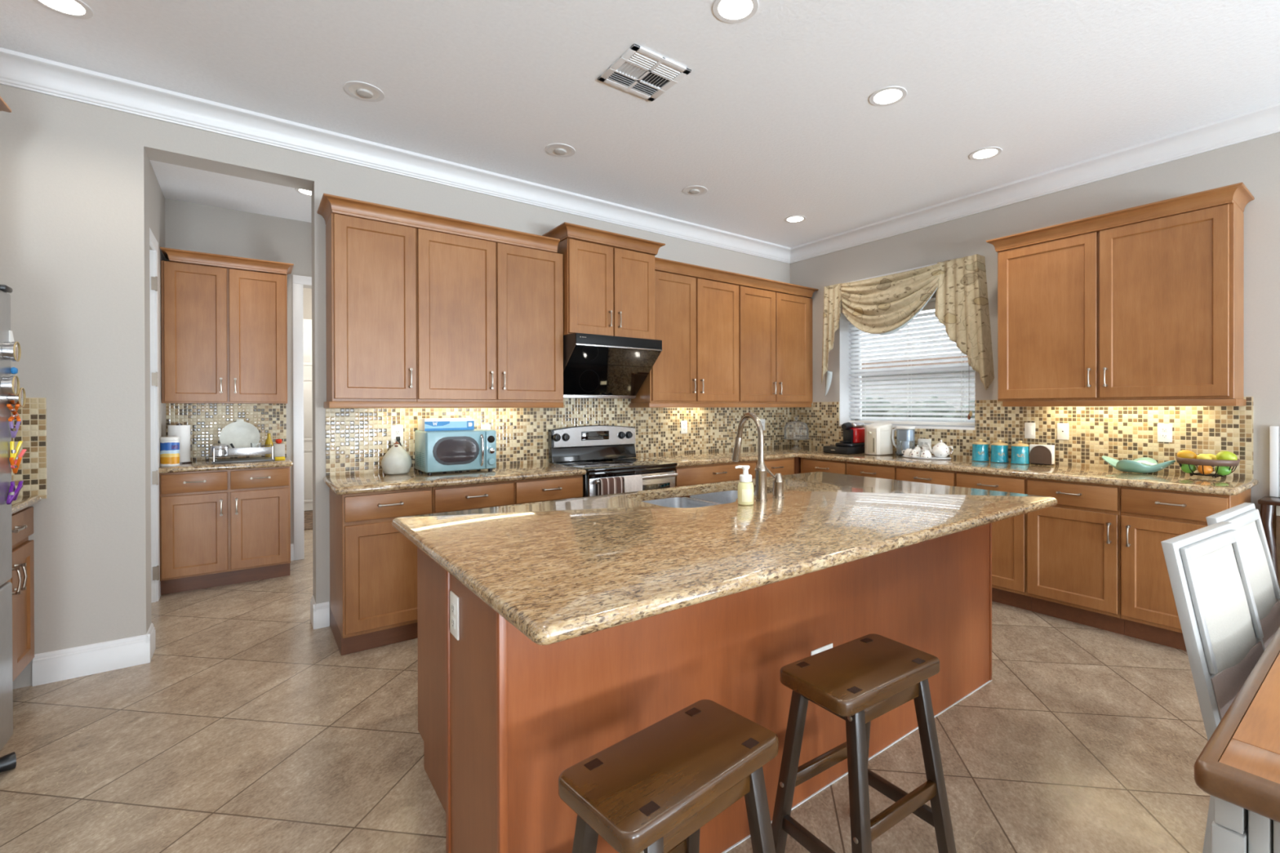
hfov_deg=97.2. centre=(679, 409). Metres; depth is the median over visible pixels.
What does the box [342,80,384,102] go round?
recessed light
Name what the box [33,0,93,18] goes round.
recessed light
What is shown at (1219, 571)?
chair back
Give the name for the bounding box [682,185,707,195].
recessed light
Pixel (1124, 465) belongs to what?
glass bowl
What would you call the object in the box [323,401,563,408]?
rail
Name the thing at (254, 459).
drip tray
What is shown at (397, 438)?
power cord
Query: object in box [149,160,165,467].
wall
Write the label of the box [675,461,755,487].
base cabinet
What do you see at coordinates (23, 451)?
magnet
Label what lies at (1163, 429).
socket
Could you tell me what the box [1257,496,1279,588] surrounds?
console table
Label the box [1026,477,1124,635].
base cabinet
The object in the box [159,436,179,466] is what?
tub
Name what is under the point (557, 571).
island countertop
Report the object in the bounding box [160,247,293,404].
upper cabinet
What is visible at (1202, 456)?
lemon
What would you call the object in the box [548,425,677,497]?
electric range
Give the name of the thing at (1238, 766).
dining table
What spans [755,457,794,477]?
drawer
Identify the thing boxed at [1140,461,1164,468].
folded paper
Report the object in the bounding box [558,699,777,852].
bar stool
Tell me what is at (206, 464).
countertop
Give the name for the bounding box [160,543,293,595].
baseboard
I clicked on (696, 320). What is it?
upper cabinet
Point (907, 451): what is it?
tea cup
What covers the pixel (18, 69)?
crown molding
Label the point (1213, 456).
lemon
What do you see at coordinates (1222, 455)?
mango
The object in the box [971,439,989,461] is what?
canister
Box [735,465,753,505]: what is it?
soap bottle
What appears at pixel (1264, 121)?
crown molding
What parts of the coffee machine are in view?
pod drawer, lid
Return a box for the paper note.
[8,330,13,342]
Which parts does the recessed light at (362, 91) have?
bulb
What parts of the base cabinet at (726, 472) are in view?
handle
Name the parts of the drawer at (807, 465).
handle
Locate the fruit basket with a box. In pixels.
[1175,456,1240,478]
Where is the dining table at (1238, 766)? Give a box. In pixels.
[1194,626,1279,852]
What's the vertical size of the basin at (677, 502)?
0.194 m
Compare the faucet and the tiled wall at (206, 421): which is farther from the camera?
the tiled wall at (206, 421)
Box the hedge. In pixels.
[861,396,974,421]
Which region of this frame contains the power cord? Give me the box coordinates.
[395,436,414,460]
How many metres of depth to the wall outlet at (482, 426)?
4.03 m
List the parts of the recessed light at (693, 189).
bulb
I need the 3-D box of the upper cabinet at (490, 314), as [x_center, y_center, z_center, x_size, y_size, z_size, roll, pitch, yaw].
[-1.308,-0.588,3.874,0.980,1.075,0.350,0,0,-37]
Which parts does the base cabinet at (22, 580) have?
handle, handle, handle, drawer, door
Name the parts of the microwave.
door, handle, knob, knob, control panel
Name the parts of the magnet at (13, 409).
arm, arm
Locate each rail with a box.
[0,96,11,112]
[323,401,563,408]
[629,403,811,407]
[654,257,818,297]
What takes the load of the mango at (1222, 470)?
in the fruit basket
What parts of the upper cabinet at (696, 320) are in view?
door, handle, handle, door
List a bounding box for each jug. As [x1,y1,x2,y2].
[381,440,412,474]
[921,444,930,452]
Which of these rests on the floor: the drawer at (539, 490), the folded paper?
the drawer at (539, 490)
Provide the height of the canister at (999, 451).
0.168 m
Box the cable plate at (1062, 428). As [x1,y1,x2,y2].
[1057,422,1068,439]
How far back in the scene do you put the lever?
2.60 m
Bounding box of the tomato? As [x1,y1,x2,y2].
[275,438,282,444]
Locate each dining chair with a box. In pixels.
[1160,521,1265,852]
[1205,502,1279,648]
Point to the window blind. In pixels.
(930, 305)
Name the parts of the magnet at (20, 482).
arm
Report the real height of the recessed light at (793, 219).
0.004 m
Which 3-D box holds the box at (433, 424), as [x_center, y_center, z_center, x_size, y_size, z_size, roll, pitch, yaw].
[-1.534,0.097,3.699,0.307,0.077,0.176,0,0,-37]
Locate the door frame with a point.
(298, 281)
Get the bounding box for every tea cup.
[902,448,911,456]
[909,448,919,457]
[920,449,931,457]
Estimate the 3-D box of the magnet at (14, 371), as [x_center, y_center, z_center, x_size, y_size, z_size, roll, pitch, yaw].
[-2.486,-0.145,2.105,0.016,0.027,0.028,0,0,-37]
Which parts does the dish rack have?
leg, wire frame, plate, leg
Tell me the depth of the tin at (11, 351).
2.04 m
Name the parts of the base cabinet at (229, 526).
drawer, door, handle, handle, handle, drawer, door, handle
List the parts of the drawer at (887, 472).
handle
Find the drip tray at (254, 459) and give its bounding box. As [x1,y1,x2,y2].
[211,457,275,463]
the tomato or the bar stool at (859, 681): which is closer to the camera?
the bar stool at (859, 681)
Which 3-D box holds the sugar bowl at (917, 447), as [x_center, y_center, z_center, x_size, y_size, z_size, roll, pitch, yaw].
[1.985,0.338,4.701,0.076,0.086,0.075,0,0,-37]
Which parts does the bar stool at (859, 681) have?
leg, leg, seat, leg, leg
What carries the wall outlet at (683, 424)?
attached to the tiled wall at (357, 440)
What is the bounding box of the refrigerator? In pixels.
[0,284,16,772]
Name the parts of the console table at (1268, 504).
pale rail, drawer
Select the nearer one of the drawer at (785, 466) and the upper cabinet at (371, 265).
the upper cabinet at (371, 265)
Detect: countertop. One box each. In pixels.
[11,495,41,514]
[159,456,293,473]
[322,462,586,494]
[391,471,1057,645]
[635,446,1258,495]
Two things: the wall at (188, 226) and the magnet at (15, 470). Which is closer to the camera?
the magnet at (15, 470)
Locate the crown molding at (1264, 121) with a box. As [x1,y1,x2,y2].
[790,102,1279,263]
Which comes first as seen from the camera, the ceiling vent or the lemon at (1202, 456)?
the ceiling vent
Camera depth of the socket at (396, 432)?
3.68 m
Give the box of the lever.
[766,467,784,497]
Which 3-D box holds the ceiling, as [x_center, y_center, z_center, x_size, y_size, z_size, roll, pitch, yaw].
[-0.420,-1.736,3.150,6.800,0.120,14.600,0,0,-37]
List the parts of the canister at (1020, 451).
lid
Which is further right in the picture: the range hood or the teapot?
the teapot
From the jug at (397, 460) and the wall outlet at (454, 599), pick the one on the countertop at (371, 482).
the jug at (397, 460)
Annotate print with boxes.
[424,421,474,431]
[432,422,472,426]
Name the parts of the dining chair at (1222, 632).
panel frame, leg, panel frame, backrest, panel frame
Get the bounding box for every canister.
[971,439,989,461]
[990,440,1008,462]
[1010,440,1030,464]
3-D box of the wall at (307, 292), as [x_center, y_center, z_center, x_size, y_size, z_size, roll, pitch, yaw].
[-3.967,-0.176,6.481,2.400,3.000,2.800,0,0,-37]
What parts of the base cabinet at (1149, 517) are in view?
handle, door, handle, drawer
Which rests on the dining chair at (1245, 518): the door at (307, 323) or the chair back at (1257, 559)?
the chair back at (1257, 559)
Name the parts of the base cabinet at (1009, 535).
handle, drawer, door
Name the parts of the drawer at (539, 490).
handle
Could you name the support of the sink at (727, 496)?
in the island countertop at (557, 571)
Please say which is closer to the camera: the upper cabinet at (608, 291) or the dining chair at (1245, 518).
the dining chair at (1245, 518)
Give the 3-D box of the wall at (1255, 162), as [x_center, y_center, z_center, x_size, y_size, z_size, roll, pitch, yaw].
[3.757,-0.185,2.883,0.300,3.000,8.500,0,0,-37]
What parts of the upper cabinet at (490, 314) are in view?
door, handle, handle, door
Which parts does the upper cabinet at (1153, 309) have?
door, handle, handle, crown rail, light rail, door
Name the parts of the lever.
lever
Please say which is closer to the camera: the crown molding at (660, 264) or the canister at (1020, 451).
the canister at (1020, 451)
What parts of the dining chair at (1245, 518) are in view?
panel frame, backrest, panel frame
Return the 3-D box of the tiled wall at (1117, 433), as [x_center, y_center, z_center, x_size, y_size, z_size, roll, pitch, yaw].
[2.237,0.169,4.618,0.009,0.490,3.480,0,0,-37]
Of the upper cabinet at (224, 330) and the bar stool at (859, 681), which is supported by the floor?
the bar stool at (859, 681)
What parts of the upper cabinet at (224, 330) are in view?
door, handle, crown rail, handle, door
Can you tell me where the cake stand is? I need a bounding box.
[782,415,810,448]
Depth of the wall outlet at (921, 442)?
4.81 m
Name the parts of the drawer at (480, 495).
handle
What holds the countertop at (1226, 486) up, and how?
on the base cabinet at (726, 472)
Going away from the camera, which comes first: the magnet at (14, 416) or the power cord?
the magnet at (14, 416)
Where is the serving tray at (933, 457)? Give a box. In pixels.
[902,455,951,459]
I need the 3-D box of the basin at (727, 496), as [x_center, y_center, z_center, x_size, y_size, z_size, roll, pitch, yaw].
[0.292,0.531,2.886,0.373,0.164,0.389,0,0,-37]
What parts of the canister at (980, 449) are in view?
lid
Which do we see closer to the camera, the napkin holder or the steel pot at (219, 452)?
the napkin holder
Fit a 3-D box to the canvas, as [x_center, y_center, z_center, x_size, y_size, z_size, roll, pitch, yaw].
[3.458,0.291,2.996,0.031,0.395,0.442,0,0,-37]
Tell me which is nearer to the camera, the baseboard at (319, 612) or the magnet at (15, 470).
the magnet at (15, 470)
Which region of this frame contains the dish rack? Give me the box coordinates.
[211,444,275,463]
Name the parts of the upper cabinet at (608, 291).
door, crown rail, handle, handle, door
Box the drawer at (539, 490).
[513,475,582,504]
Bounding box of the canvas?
[1269,426,1279,497]
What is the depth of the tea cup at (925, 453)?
4.48 m
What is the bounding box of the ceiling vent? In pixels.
[597,43,691,101]
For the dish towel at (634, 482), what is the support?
hanging from the electric range
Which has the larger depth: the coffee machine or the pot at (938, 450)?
the coffee machine
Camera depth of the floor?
2.19 m
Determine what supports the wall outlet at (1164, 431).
attached to the tiled wall at (1117, 433)
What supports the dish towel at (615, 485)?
hanging from the electric range
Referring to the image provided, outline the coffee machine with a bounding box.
[822,422,864,454]
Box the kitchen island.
[417,491,991,852]
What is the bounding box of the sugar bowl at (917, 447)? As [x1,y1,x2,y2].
[914,444,921,455]
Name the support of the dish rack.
on the countertop at (206, 464)
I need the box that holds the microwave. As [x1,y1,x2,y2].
[414,428,496,475]
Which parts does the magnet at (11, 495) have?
arm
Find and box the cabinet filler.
[794,457,800,474]
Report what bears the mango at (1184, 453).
in the fruit basket
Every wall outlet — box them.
[391,425,403,444]
[449,591,459,639]
[480,424,490,429]
[680,420,687,433]
[760,418,764,430]
[810,643,832,655]
[918,438,931,447]
[1157,423,1172,442]
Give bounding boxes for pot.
[208,444,231,457]
[932,444,950,457]
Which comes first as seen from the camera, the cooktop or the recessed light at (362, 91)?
the recessed light at (362, 91)
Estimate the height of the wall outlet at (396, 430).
0.130 m
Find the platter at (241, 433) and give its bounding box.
[219,418,260,448]
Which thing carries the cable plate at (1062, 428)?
attached to the tiled wall at (1117, 433)
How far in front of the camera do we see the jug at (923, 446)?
4.63 m
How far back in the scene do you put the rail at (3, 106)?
2.25 m
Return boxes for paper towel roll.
[167,423,192,463]
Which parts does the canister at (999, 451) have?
lid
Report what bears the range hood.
attached to the upper cabinet at (608, 291)
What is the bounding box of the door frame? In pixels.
[292,275,311,560]
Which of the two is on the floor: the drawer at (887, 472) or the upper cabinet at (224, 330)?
the drawer at (887, 472)
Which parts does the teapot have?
spout, lid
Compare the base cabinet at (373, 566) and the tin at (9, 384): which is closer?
the tin at (9, 384)
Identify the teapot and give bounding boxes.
[927,440,953,457]
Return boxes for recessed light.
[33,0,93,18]
[294,188,311,195]
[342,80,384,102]
[545,142,575,157]
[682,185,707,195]
[712,0,758,22]
[784,215,806,222]
[868,85,906,106]
[968,146,1002,159]
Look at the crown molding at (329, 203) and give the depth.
3.48 m
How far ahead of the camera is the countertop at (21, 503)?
2.56 m
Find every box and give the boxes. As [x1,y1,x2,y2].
[273,443,284,457]
[417,417,474,431]
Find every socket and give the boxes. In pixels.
[394,430,399,434]
[451,601,454,614]
[451,616,454,629]
[1161,427,1167,431]
[1161,433,1167,438]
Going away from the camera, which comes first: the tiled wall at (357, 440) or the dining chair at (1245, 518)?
the dining chair at (1245, 518)
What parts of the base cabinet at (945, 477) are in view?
handle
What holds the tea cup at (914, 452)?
on the serving tray at (933, 457)
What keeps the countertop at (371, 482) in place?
on the base cabinet at (373, 566)
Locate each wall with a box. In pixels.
[0,84,790,688]
[11,397,790,498]
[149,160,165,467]
[164,198,311,543]
[165,403,286,460]
[302,287,311,511]
[790,132,1279,542]
[790,396,1253,478]
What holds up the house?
on the ground
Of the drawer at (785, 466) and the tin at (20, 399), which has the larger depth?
the drawer at (785, 466)
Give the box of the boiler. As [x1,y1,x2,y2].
[864,422,893,455]
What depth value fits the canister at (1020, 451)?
4.08 m
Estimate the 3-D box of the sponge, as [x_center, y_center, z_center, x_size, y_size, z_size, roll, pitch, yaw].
[-3.222,0.394,4.537,0.067,0.025,0.055,0,0,-37]
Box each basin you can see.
[642,497,717,507]
[689,490,754,504]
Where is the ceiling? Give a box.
[0,0,1279,247]
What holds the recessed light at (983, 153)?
in the ceiling
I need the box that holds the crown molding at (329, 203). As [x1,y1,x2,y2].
[317,193,559,253]
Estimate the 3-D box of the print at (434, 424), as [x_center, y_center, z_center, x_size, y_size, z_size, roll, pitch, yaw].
[-1.467,0.095,3.640,0.246,0.033,0.001,0,0,-37]
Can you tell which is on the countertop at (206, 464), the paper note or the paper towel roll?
the paper towel roll
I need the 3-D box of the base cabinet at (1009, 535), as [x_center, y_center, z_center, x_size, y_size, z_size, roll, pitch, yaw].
[2.312,0.875,3.975,0.654,0.880,0.455,0,0,-37]
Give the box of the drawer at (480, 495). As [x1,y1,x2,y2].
[432,480,513,513]
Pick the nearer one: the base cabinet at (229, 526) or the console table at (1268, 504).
the console table at (1268, 504)
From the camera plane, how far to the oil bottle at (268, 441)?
4.75 m
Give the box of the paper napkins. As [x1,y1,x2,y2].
[1029,444,1054,464]
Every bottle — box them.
[264,433,272,457]
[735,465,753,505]
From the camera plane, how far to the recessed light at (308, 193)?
4.32 m
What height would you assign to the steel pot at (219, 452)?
0.095 m
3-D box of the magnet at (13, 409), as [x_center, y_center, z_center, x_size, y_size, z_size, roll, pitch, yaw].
[-2.461,-0.002,2.088,0.031,0.036,0.072,0,0,-37]
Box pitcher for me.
[891,426,915,455]
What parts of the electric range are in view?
knob, knob, panel frame, control panel, knob, knob, oven door, handle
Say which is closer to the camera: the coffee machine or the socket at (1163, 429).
the socket at (1163, 429)
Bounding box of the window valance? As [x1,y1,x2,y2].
[821,253,994,395]
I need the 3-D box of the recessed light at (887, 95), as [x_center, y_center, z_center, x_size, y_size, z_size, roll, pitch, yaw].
[1.113,-1.677,3.016,0.192,0.004,0.192,0,0,-37]
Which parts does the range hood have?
glass panel, glass panel, rail, glass panel, glass panel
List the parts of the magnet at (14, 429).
arm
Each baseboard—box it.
[31,622,155,686]
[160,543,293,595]
[310,595,329,629]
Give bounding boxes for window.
[839,297,975,430]
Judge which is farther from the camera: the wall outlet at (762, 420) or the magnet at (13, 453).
the wall outlet at (762, 420)
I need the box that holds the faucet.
[731,412,767,501]
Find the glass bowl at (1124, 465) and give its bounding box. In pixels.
[1101,455,1175,473]
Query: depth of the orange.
3.23 m
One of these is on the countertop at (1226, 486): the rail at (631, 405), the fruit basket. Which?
the fruit basket
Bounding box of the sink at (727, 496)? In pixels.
[642,490,754,507]
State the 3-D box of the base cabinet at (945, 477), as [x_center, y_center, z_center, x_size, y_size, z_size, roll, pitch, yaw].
[2.033,0.875,4.340,0.654,0.880,0.460,0,0,-37]
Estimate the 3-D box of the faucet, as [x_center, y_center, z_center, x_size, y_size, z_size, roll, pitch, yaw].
[0.318,0.211,2.646,0.059,0.395,0.288,0,0,-25]
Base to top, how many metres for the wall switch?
0.116 m
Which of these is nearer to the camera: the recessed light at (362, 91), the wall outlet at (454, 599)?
the wall outlet at (454, 599)
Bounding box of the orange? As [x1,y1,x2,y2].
[1197,465,1214,474]
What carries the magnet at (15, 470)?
attached to the refrigerator
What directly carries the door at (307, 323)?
in the wall at (307, 292)
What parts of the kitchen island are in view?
panel, corner post, panel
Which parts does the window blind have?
ladder cord, rail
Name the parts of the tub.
lid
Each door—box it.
[149,227,159,602]
[302,319,312,511]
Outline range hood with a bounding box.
[563,333,662,399]
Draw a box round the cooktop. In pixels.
[548,457,677,478]
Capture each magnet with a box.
[6,404,19,413]
[6,484,22,504]
[8,412,21,421]
[8,419,22,438]
[8,457,22,473]
[9,440,22,460]
[10,367,17,374]
[10,448,26,468]
[10,480,23,500]
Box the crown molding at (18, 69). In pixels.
[0,47,791,263]
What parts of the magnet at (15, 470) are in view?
arm, arm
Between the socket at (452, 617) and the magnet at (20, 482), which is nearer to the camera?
the socket at (452, 617)
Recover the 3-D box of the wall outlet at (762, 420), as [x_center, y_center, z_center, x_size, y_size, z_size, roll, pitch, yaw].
[0.842,0.154,5.737,0.072,0.116,0.007,0,0,-37]
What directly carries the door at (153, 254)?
in the wall at (157, 199)
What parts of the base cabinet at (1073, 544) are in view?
handle, drawer, door, handle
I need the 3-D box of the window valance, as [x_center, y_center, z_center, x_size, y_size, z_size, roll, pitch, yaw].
[1.877,-0.663,4.915,0.212,1.075,1.560,0,0,-37]
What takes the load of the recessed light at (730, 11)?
in the ceiling
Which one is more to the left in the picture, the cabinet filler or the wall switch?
the cabinet filler
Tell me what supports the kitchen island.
on the floor
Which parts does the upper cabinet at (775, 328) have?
door, handle, door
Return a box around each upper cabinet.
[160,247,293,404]
[325,213,417,401]
[416,228,563,402]
[542,222,665,339]
[631,270,738,403]
[737,285,812,403]
[986,182,1254,406]
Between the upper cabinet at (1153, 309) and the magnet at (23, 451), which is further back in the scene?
the upper cabinet at (1153, 309)
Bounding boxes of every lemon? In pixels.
[1195,453,1212,459]
[1205,453,1216,459]
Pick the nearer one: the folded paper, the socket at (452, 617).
the socket at (452, 617)
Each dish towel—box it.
[597,476,623,495]
[622,475,642,493]
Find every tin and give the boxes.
[0,375,19,395]
[2,341,21,361]
[7,387,26,407]
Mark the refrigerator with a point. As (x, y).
(8, 762)
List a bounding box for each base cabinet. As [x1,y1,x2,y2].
[6,506,34,681]
[159,466,290,595]
[329,487,432,655]
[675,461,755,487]
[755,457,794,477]
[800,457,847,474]
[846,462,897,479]
[896,466,955,486]
[955,471,1031,611]
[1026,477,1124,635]
[1120,485,1250,651]
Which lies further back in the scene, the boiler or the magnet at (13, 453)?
the boiler
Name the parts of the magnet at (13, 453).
arm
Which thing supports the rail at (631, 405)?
attached to the upper cabinet at (775, 328)
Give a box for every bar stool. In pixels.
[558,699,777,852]
[771,633,956,852]
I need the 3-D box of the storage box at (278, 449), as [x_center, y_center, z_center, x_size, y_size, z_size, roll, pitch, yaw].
[-3.299,0.344,4.635,0.075,0.126,0.145,0,0,-37]
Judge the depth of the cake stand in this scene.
5.66 m
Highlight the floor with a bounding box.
[0,510,1210,852]
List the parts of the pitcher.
handle, lid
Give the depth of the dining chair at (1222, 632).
1.39 m
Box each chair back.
[1191,543,1256,675]
[1235,520,1276,619]
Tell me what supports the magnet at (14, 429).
attached to the refrigerator
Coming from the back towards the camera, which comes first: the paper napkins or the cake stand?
the cake stand
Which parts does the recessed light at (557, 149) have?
bulb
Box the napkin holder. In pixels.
[1029,445,1054,465]
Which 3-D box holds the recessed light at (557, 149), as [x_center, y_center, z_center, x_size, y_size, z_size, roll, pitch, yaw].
[-0.771,-1.668,3.636,0.192,0.016,0.192,0,0,-37]
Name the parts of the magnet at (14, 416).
arm, arm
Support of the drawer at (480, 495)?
on the floor
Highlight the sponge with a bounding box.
[274,456,284,460]
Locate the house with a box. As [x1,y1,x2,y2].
[861,315,974,408]
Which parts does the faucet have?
spout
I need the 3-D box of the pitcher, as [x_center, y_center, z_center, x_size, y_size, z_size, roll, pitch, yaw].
[1.914,0.267,4.827,0.114,0.251,0.181,0,0,-37]
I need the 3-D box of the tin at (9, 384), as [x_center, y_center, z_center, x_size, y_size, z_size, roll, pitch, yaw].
[-2.428,-0.087,2.042,0.031,0.074,0.074,0,0,-37]
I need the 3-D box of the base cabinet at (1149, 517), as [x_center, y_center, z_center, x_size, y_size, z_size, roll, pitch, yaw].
[2.888,0.876,3.223,0.654,0.880,0.456,0,0,-37]
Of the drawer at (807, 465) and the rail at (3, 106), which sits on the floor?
the drawer at (807, 465)
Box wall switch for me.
[1024,422,1035,438]
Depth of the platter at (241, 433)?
4.50 m
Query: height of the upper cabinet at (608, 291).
0.771 m
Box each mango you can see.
[1177,449,1196,458]
[1181,463,1197,473]
[1214,466,1232,475]
[1216,450,1239,460]
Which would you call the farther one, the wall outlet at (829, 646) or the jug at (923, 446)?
the jug at (923, 446)
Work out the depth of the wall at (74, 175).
2.87 m
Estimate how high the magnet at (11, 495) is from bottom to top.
0.066 m
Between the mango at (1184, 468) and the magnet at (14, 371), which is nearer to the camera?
the magnet at (14, 371)
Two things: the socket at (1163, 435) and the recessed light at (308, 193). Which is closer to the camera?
the socket at (1163, 435)
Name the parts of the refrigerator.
door, freezer drawer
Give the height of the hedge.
1.845 m
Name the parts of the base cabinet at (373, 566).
door, drawer, handle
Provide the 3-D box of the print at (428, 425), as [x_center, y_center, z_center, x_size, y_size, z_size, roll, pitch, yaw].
[-1.481,0.105,3.630,0.305,0.059,0.001,0,0,-37]
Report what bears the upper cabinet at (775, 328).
attached to the wall at (74, 175)
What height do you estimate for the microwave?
0.270 m
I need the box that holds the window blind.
[848,301,974,426]
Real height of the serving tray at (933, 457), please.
0.012 m
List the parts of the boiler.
panel, lid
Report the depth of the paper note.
2.08 m
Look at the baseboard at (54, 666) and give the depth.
2.83 m
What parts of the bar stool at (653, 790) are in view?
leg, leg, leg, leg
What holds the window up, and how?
in the wall at (1255, 162)

